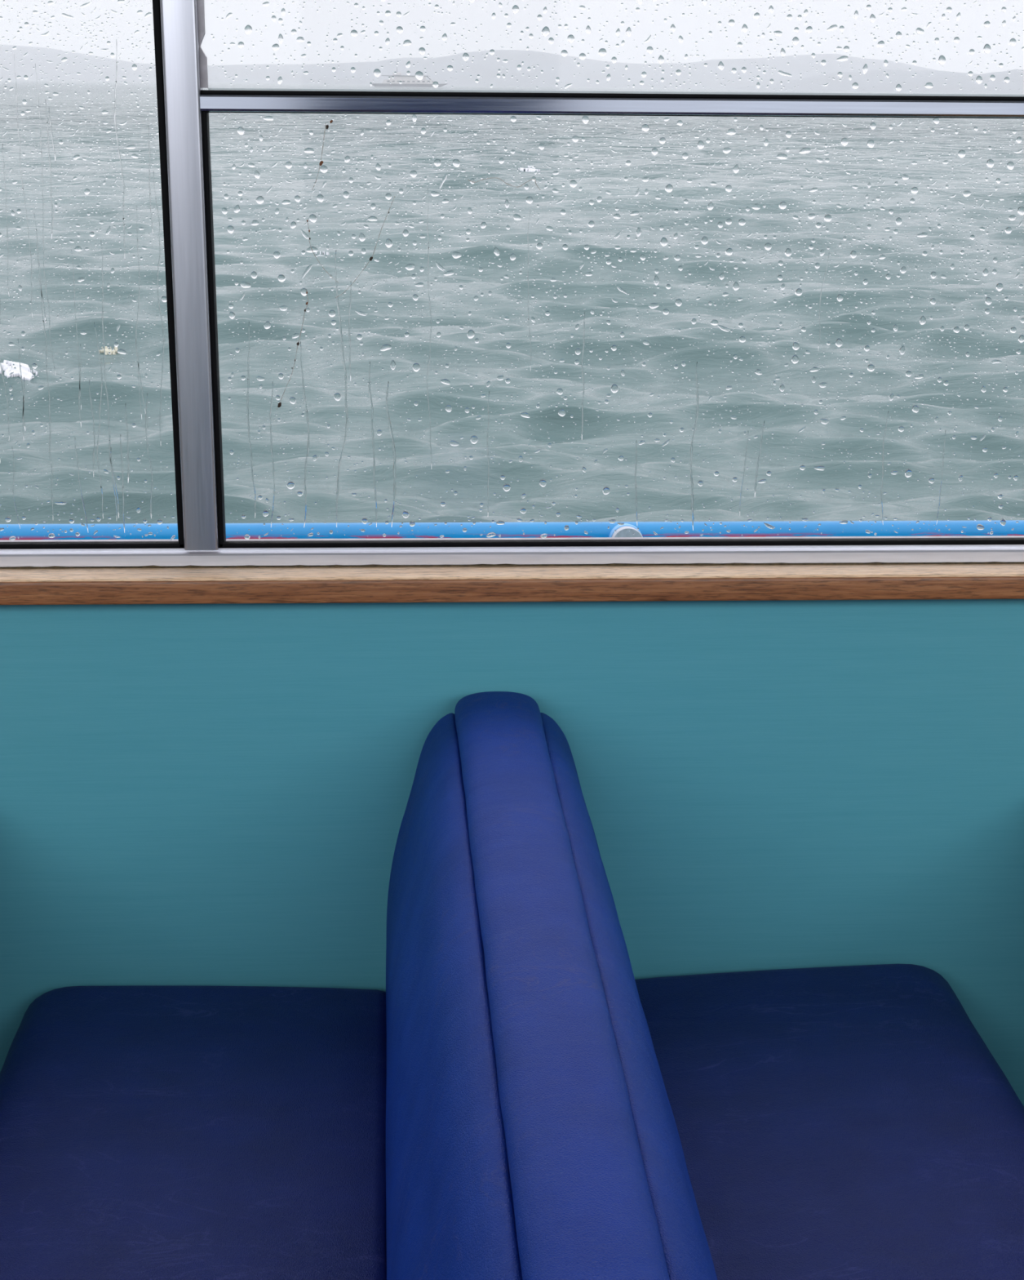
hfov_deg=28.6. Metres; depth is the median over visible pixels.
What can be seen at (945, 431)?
trickle
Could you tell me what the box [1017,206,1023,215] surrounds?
raindrop
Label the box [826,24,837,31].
raindrop
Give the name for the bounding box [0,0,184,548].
window
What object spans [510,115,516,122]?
raindrop
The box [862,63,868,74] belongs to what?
raindrop
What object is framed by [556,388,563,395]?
raindrop
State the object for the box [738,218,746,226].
raindrop
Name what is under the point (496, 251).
raindrop
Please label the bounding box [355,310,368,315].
raindrop
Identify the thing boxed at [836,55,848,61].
raindrop
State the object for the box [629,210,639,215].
raindrop
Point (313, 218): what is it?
raindrop
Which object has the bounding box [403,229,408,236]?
raindrop
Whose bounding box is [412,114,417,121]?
raindrop
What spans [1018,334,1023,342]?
raindrop
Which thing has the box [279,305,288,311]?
raindrop
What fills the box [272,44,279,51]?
raindrop
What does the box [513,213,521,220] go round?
raindrop
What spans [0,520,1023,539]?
rail
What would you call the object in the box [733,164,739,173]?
raindrop
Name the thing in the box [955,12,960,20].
raindrop
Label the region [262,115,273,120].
raindrop
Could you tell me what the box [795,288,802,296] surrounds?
raindrop
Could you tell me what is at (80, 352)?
trickle
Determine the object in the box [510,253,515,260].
raindrop
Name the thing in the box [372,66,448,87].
ferry
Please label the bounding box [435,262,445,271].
raindrop
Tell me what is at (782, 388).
raindrop
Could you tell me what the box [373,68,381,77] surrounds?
raindrop
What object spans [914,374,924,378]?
raindrop
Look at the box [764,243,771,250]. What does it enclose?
raindrop
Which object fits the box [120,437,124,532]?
trickle
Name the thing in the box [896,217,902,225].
raindrop
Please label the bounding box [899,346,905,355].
raindrop
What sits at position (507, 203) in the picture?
raindrop
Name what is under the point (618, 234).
raindrop
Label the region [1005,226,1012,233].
raindrop
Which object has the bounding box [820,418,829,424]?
raindrop
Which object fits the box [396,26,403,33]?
raindrop
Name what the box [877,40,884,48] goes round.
raindrop
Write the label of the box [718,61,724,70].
raindrop
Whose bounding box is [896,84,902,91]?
raindrop
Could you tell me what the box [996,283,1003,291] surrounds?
raindrop
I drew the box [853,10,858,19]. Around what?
raindrop
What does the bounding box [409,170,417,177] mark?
raindrop
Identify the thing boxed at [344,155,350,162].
raindrop
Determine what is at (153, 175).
trickle
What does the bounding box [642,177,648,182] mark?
raindrop
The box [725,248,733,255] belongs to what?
raindrop
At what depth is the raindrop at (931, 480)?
2.08 m
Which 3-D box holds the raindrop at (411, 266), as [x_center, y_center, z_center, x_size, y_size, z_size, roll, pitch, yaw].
[-0.101,-0.370,1.992,0.010,0.006,0.001,0,16,-3]
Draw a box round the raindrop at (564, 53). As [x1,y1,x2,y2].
[561,49,568,57]
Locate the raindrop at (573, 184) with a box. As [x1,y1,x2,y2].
[569,179,577,187]
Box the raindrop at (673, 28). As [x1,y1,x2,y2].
[670,23,675,31]
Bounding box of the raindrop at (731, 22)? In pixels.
[728,19,735,26]
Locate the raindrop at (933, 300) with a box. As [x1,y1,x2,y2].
[930,297,936,304]
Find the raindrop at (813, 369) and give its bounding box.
[809,367,819,372]
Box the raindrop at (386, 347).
[380,344,391,351]
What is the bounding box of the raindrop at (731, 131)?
[726,128,736,135]
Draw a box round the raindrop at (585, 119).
[582,115,589,124]
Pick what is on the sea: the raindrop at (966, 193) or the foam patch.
the foam patch
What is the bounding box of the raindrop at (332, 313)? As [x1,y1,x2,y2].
[328,310,335,317]
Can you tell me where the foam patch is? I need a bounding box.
[99,346,119,355]
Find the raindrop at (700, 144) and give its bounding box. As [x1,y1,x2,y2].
[697,140,704,149]
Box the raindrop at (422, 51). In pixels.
[418,47,426,55]
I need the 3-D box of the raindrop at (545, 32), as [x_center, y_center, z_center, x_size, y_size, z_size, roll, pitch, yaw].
[0.033,-0.588,1.939,0.008,0.010,0.002,0,16,-3]
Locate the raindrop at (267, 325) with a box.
[264,320,271,328]
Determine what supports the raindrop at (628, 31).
attached to the window at (264, 100)
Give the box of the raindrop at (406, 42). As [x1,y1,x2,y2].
[403,40,412,46]
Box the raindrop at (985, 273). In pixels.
[982,268,988,275]
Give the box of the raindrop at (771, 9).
[768,5,773,13]
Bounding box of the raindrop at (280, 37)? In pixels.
[278,33,283,44]
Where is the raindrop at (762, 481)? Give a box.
[757,479,766,483]
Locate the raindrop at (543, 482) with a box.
[539,479,546,486]
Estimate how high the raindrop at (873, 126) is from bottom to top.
0.007 m
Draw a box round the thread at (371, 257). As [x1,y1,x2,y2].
[335,195,395,297]
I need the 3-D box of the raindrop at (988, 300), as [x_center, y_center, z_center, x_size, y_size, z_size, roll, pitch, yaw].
[0.483,-0.344,2.032,0.007,0.008,0.002,0,16,-3]
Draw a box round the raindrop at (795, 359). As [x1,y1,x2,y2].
[791,355,799,364]
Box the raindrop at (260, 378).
[257,376,265,381]
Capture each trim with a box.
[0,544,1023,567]
[0,561,1023,568]
[0,564,1023,604]
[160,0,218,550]
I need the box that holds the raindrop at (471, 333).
[467,329,475,338]
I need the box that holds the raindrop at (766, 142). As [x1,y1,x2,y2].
[764,138,768,146]
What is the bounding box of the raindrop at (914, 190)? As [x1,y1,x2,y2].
[911,186,918,194]
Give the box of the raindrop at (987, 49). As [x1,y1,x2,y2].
[983,44,991,53]
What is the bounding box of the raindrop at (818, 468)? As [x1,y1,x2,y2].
[813,466,825,470]
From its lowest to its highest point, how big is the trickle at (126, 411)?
0.081 m
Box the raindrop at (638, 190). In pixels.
[635,187,639,196]
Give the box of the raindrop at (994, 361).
[991,360,1002,363]
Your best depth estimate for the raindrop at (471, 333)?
2.01 m
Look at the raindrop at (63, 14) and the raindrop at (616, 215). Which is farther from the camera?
the raindrop at (616, 215)
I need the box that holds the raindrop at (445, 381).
[440,378,450,384]
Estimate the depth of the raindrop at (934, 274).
2.02 m
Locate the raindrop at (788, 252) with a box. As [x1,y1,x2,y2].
[785,248,791,256]
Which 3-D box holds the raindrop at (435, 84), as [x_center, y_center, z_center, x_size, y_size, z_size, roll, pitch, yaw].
[-0.074,-0.539,1.947,0.006,0.006,0.001,0,16,-3]
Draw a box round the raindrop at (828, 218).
[824,214,831,222]
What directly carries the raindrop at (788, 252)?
attached to the window at (264, 100)
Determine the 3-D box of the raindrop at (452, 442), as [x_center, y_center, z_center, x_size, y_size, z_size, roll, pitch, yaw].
[-0.059,-0.200,2.041,0.010,0.006,0.001,0,16,-3]
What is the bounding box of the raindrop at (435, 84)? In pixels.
[432,81,439,88]
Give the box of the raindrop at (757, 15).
[753,12,759,18]
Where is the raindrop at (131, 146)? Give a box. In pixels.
[125,144,135,149]
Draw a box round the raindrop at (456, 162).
[453,159,460,167]
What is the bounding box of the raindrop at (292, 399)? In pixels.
[289,396,296,404]
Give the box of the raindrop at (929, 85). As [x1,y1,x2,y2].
[924,82,933,88]
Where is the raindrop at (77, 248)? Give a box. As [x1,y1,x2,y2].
[74,245,82,251]
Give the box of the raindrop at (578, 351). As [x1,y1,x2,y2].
[575,348,581,355]
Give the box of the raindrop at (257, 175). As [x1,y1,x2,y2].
[254,170,260,178]
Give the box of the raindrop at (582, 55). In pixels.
[579,53,586,59]
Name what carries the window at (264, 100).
in the wall
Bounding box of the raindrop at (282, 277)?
[278,274,285,282]
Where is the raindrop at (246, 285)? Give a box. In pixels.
[240,281,251,288]
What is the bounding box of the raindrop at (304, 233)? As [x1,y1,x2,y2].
[301,229,309,239]
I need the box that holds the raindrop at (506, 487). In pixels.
[502,484,510,491]
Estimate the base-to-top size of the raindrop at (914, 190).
0.007 m
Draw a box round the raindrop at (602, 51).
[598,48,606,57]
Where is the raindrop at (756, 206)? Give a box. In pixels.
[751,204,760,209]
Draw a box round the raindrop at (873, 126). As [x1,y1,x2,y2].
[870,122,876,129]
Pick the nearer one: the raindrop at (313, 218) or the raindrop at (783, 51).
the raindrop at (783, 51)
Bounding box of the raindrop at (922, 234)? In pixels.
[917,232,928,237]
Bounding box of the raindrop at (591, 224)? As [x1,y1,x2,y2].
[588,220,595,227]
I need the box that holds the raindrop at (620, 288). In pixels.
[617,285,627,293]
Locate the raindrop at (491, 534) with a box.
[486,532,496,537]
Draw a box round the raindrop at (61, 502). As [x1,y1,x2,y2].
[55,501,66,504]
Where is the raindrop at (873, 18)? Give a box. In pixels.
[870,13,875,22]
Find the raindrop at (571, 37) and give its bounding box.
[567,34,574,43]
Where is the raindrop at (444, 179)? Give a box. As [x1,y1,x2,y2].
[440,173,447,188]
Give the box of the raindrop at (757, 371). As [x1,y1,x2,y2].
[755,368,762,374]
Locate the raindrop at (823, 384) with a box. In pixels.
[818,382,827,387]
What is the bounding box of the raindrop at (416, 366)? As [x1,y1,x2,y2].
[413,363,420,371]
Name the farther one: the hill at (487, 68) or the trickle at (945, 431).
the hill at (487, 68)
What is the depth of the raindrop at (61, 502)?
2.04 m
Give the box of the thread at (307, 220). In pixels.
[306,219,338,283]
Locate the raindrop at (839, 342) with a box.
[835,338,843,346]
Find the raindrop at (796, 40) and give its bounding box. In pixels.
[792,36,799,44]
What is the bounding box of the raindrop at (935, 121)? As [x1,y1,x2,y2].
[933,118,939,124]
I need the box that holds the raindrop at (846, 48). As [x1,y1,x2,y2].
[844,45,849,52]
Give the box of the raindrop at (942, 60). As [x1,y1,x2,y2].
[938,55,946,65]
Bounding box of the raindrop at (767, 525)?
[764,522,775,528]
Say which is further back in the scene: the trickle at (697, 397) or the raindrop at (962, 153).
the trickle at (697, 397)
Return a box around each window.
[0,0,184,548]
[197,0,1023,547]
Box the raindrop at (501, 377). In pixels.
[497,375,504,380]
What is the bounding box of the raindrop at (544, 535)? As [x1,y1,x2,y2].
[540,533,547,537]
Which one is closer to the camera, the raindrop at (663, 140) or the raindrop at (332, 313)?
the raindrop at (663, 140)
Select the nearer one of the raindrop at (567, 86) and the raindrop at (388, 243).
the raindrop at (567, 86)
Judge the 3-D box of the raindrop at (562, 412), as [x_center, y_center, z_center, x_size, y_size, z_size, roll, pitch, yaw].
[0.051,-0.231,2.039,0.007,0.008,0.002,0,16,-3]
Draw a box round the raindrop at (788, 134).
[786,131,791,137]
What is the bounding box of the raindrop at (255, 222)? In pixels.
[251,219,259,225]
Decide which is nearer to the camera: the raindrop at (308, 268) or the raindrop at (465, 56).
the raindrop at (465, 56)
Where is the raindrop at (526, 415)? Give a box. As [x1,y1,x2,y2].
[520,412,530,417]
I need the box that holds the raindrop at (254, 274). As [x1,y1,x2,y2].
[250,271,257,279]
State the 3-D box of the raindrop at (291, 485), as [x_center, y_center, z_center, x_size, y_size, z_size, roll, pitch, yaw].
[-0.226,-0.158,2.044,0.008,0.008,0.002,0,16,-3]
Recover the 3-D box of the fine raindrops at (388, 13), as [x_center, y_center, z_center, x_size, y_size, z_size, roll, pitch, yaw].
[-0.002,-0.373,1.997,1.106,0.559,0.002,0,16,-3]
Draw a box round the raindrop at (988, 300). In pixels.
[985,297,992,305]
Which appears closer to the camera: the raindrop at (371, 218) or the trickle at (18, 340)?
the raindrop at (371, 218)
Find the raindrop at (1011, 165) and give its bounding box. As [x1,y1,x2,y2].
[1007,161,1014,169]
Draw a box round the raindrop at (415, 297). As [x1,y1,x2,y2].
[413,293,418,300]
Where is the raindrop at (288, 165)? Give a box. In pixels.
[284,161,292,168]
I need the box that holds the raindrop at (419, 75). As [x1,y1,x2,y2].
[415,71,423,79]
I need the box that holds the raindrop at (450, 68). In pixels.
[447,65,453,71]
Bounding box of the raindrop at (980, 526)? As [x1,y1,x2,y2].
[977,524,984,529]
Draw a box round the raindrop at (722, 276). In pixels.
[719,272,724,279]
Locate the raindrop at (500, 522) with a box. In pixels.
[496,520,505,524]
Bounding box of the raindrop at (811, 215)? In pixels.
[808,213,816,219]
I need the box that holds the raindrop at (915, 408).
[912,404,919,413]
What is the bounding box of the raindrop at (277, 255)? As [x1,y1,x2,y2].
[273,251,280,258]
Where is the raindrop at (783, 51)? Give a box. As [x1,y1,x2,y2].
[780,48,786,56]
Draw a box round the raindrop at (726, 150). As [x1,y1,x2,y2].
[723,147,731,153]
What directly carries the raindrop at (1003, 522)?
attached to the window at (264, 100)
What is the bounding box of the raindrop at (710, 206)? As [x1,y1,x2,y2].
[707,201,714,209]
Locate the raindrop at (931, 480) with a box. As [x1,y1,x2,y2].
[928,477,934,483]
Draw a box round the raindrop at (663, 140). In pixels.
[659,137,666,144]
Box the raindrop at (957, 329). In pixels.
[954,326,959,333]
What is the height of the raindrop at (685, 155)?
0.007 m
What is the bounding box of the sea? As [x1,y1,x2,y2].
[0,89,1023,524]
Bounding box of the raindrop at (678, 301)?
[675,298,682,306]
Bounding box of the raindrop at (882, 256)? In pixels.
[879,254,885,259]
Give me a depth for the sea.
26.26 m
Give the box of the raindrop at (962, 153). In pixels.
[958,150,965,158]
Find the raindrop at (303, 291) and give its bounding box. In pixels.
[300,288,307,296]
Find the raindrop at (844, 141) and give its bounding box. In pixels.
[841,137,848,146]
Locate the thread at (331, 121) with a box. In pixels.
[311,120,333,190]
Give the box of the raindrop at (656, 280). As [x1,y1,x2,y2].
[653,275,659,285]
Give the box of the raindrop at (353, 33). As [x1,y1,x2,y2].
[351,29,358,36]
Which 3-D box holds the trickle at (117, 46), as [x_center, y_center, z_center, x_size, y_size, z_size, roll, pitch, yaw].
[-0.381,-0.474,1.946,0.007,0.208,0.001,0,16,-3]
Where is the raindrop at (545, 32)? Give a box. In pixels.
[542,26,550,36]
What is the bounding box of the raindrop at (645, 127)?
[641,124,649,132]
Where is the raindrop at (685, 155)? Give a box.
[682,152,688,159]
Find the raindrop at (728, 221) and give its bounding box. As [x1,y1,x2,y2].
[725,218,732,225]
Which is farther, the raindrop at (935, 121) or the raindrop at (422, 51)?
the raindrop at (935, 121)
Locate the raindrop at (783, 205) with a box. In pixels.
[779,201,786,209]
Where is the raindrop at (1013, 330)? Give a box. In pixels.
[1010,326,1017,333]
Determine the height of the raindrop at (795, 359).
0.009 m
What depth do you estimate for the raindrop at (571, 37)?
1.94 m
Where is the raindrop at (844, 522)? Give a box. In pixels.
[840,520,848,524]
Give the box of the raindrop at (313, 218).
[309,213,316,222]
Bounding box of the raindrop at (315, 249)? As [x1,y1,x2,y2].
[306,246,318,252]
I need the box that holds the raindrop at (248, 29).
[244,25,252,34]
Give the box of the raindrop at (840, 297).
[837,293,843,301]
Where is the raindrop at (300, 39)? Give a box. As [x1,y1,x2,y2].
[296,36,304,42]
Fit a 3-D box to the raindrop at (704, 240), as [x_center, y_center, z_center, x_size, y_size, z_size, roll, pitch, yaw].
[0.192,-0.398,2.001,0.007,0.008,0.002,-1,16,-3]
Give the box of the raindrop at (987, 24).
[983,21,990,27]
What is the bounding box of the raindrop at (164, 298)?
[161,296,167,302]
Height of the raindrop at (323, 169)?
0.007 m
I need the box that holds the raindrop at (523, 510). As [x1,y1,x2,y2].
[520,507,526,513]
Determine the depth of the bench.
1.72 m
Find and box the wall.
[0,599,1023,1106]
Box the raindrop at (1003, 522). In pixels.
[1000,517,1006,525]
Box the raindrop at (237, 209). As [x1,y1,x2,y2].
[234,204,239,213]
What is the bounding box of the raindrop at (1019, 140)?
[1016,136,1022,142]
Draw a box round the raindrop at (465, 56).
[462,53,469,61]
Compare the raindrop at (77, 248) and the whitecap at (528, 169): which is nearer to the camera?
the raindrop at (77, 248)
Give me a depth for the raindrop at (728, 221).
2.00 m
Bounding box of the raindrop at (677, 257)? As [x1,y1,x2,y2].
[675,254,680,261]
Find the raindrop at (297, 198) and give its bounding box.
[294,195,301,202]
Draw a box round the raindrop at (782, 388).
[779,384,785,391]
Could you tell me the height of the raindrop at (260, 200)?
0.008 m
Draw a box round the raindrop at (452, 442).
[449,440,459,445]
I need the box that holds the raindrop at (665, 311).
[662,308,669,315]
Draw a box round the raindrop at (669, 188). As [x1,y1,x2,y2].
[665,184,673,192]
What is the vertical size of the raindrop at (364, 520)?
0.007 m
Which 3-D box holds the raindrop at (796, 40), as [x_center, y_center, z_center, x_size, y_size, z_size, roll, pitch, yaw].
[0.276,-0.583,1.954,0.007,0.008,0.002,1,15,-4]
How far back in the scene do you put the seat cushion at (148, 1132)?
1.82 m
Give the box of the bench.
[0,691,1023,1279]
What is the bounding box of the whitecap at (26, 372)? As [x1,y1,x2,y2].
[0,360,38,380]
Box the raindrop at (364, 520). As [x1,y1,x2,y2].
[361,517,368,524]
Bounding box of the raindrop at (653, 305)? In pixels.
[648,302,659,308]
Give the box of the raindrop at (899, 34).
[895,31,902,39]
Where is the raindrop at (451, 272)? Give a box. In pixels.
[444,270,454,275]
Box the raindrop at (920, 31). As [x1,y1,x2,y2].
[915,27,924,34]
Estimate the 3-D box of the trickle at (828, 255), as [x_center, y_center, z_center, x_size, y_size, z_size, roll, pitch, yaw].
[0.314,-0.341,2.023,0.008,0.100,0.001,0,16,-3]
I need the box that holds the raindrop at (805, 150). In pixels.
[799,147,811,153]
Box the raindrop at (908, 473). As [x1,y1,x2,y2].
[905,469,912,477]
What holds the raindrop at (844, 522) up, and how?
attached to the window at (264, 100)
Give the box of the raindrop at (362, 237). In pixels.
[359,232,365,241]
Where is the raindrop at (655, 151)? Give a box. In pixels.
[652,147,657,155]
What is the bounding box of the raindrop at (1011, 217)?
[1008,215,1016,220]
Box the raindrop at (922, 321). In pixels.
[920,315,926,324]
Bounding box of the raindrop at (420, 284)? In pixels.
[414,282,424,286]
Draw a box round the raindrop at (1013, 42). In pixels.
[1009,38,1016,45]
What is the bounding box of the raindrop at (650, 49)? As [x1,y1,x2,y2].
[647,46,653,53]
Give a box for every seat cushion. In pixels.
[0,985,386,1279]
[635,964,1023,1279]
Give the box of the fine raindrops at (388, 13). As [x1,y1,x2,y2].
[0,0,1023,540]
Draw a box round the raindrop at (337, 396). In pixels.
[333,392,341,400]
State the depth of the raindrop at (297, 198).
1.97 m
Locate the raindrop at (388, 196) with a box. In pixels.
[385,193,391,199]
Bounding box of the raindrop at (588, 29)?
[586,25,591,33]
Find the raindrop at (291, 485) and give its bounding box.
[286,481,294,488]
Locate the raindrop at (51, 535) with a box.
[48,533,55,537]
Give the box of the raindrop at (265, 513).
[262,509,269,516]
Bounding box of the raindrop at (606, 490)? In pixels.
[603,486,609,494]
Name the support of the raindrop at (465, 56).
attached to the window at (264, 100)
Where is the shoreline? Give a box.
[0,80,1023,94]
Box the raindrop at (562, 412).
[558,408,565,416]
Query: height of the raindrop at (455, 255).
0.007 m
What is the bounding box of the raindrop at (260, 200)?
[256,195,264,204]
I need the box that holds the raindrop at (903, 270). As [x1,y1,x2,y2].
[900,266,906,273]
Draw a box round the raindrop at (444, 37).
[442,33,447,40]
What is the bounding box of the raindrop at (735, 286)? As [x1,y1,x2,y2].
[733,281,739,290]
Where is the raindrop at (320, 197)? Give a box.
[316,194,324,202]
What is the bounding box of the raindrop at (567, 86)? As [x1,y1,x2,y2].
[564,83,573,88]
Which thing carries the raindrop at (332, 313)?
attached to the window at (264, 100)
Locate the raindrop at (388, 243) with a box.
[385,238,392,248]
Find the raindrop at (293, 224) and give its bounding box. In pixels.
[290,221,296,228]
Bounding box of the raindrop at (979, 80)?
[976,75,982,84]
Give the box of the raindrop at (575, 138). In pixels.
[572,135,578,142]
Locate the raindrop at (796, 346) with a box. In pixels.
[792,342,799,350]
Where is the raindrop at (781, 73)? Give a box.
[777,70,792,76]
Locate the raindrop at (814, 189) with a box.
[809,187,817,191]
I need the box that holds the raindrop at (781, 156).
[776,153,787,159]
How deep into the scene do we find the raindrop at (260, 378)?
2.01 m
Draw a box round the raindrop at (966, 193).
[963,191,971,196]
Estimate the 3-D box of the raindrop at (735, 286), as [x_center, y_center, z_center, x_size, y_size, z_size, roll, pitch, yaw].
[0.225,-0.355,2.014,0.007,0.009,0.002,0,16,-3]
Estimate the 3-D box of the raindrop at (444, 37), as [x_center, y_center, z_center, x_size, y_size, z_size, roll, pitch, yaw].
[-0.065,-0.582,1.935,0.005,0.007,0.001,0,16,-3]
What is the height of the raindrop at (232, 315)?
0.007 m
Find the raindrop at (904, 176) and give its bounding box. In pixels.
[902,174,909,179]
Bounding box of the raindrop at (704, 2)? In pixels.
[702,0,707,4]
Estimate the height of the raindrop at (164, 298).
0.006 m
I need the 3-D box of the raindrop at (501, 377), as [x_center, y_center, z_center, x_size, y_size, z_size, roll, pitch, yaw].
[-0.012,-0.265,2.026,0.008,0.005,0.001,0,16,-3]
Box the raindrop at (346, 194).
[342,191,349,198]
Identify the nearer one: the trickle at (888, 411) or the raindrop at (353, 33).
the raindrop at (353, 33)
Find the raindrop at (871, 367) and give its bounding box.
[867,364,875,371]
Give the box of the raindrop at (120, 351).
[117,349,126,354]
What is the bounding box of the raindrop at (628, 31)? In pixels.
[626,26,631,36]
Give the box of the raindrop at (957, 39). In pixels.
[954,36,959,43]
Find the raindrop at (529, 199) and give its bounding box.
[526,196,533,204]
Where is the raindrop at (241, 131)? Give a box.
[237,126,244,134]
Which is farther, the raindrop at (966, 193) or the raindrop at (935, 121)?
the raindrop at (966, 193)
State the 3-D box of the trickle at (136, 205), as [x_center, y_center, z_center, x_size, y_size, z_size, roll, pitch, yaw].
[-0.371,-0.326,1.988,0.008,0.205,0.001,0,16,-3]
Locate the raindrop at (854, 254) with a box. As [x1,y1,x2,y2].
[850,250,857,258]
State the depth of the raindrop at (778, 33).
1.95 m
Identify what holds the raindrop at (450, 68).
attached to the window at (264, 100)
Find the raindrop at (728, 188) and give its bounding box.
[725,185,732,191]
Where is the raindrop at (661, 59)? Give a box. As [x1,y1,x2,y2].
[657,54,664,63]
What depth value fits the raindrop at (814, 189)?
1.99 m
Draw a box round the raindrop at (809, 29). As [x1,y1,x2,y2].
[805,26,813,33]
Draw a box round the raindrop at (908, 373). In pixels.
[906,370,911,377]
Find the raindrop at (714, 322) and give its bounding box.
[711,320,719,325]
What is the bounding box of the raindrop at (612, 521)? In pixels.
[608,519,616,523]
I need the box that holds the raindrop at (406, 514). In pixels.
[402,510,408,518]
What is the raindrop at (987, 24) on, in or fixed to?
attached to the window at (264, 100)
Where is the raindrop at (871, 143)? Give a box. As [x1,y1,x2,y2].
[867,139,875,147]
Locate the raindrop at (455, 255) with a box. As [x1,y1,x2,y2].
[452,251,462,258]
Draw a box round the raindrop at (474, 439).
[471,435,478,444]
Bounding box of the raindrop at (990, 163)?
[986,159,994,168]
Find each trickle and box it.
[0,298,9,439]
[2,143,9,297]
[12,448,20,528]
[14,66,32,314]
[17,339,24,441]
[22,377,26,431]
[34,214,45,320]
[35,63,56,375]
[39,264,53,512]
[48,108,56,159]
[71,248,81,409]
[75,443,88,533]
[79,351,81,427]
[88,382,95,473]
[93,321,103,519]
[101,243,117,518]
[110,447,119,517]
[114,45,124,254]
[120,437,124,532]
[125,411,129,483]
[135,204,146,413]
[136,344,142,417]
[145,393,152,518]
[148,128,153,234]
[153,174,164,440]
[247,320,256,515]
[269,386,275,527]
[276,290,308,409]
[300,341,309,527]
[335,251,348,527]
[348,284,351,379]
[368,361,377,527]
[386,383,395,526]
[426,189,431,457]
[527,212,531,364]
[582,311,585,438]
[635,442,637,524]
[690,361,698,530]
[739,432,748,515]
[755,422,764,495]
[818,255,829,346]
[880,411,888,522]
[937,431,946,521]
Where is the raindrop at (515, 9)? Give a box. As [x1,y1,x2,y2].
[511,4,519,13]
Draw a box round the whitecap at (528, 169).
[518,165,540,171]
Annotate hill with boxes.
[0,44,939,88]
[723,69,1023,93]
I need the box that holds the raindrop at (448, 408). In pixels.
[445,404,452,412]
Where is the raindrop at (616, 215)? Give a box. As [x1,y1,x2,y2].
[613,213,621,218]
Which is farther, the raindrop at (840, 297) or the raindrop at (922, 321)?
the raindrop at (922, 321)
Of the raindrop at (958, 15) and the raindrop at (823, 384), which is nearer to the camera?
the raindrop at (958, 15)
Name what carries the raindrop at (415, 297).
attached to the window at (264, 100)
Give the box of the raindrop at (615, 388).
[611,384,618,392]
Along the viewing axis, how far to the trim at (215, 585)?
2.02 m
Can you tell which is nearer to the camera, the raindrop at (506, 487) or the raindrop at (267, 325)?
the raindrop at (267, 325)
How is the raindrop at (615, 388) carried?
attached to the window at (264, 100)
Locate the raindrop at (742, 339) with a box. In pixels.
[739,336,746,342]
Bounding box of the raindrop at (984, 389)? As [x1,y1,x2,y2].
[981,386,986,392]
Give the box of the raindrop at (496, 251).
[493,247,499,256]
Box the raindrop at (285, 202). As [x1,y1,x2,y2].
[281,200,290,204]
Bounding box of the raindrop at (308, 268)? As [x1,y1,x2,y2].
[302,264,312,279]
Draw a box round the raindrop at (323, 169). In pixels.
[320,164,328,173]
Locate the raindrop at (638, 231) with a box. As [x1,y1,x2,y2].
[636,226,641,236]
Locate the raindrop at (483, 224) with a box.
[480,222,486,228]
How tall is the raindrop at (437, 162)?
0.007 m
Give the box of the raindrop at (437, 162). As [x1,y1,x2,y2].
[434,159,441,166]
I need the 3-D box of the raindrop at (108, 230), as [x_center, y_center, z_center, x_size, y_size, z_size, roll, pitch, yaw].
[-0.396,-0.402,1.966,0.006,0.009,0.001,0,16,-3]
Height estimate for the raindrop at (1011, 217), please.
0.005 m
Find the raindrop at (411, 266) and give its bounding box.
[404,263,415,270]
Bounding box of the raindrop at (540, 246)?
[536,242,542,249]
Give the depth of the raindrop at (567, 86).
1.95 m
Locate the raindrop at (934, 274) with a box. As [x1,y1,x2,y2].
[930,271,937,279]
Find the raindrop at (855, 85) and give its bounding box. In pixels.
[852,82,858,88]
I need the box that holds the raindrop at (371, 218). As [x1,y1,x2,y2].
[367,216,377,221]
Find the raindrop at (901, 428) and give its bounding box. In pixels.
[898,426,904,431]
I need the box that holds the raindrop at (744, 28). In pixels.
[742,23,748,32]
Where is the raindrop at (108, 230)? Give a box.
[105,226,111,235]
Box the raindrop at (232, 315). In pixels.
[229,311,235,319]
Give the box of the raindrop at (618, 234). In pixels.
[613,231,621,238]
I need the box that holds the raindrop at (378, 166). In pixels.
[375,163,381,170]
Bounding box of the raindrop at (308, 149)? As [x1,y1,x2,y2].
[303,147,314,152]
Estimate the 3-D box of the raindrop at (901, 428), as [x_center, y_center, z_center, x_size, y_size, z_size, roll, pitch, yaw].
[0.400,-0.217,2.063,0.006,0.006,0.001,0,16,-3]
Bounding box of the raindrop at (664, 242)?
[660,237,667,246]
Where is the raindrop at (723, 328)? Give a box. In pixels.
[717,324,730,331]
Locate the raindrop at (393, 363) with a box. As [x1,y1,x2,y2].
[391,360,395,369]
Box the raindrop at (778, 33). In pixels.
[773,31,782,36]
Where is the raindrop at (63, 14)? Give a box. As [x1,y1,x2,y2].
[61,13,74,17]
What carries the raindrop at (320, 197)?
attached to the window at (264, 100)
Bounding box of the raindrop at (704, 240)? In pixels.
[702,235,708,244]
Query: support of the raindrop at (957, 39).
attached to the window at (264, 100)
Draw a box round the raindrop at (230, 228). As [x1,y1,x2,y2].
[227,225,234,233]
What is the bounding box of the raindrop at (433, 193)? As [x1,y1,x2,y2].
[430,191,439,196]
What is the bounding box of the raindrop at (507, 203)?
[505,199,509,208]
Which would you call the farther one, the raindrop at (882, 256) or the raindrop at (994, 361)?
the raindrop at (994, 361)

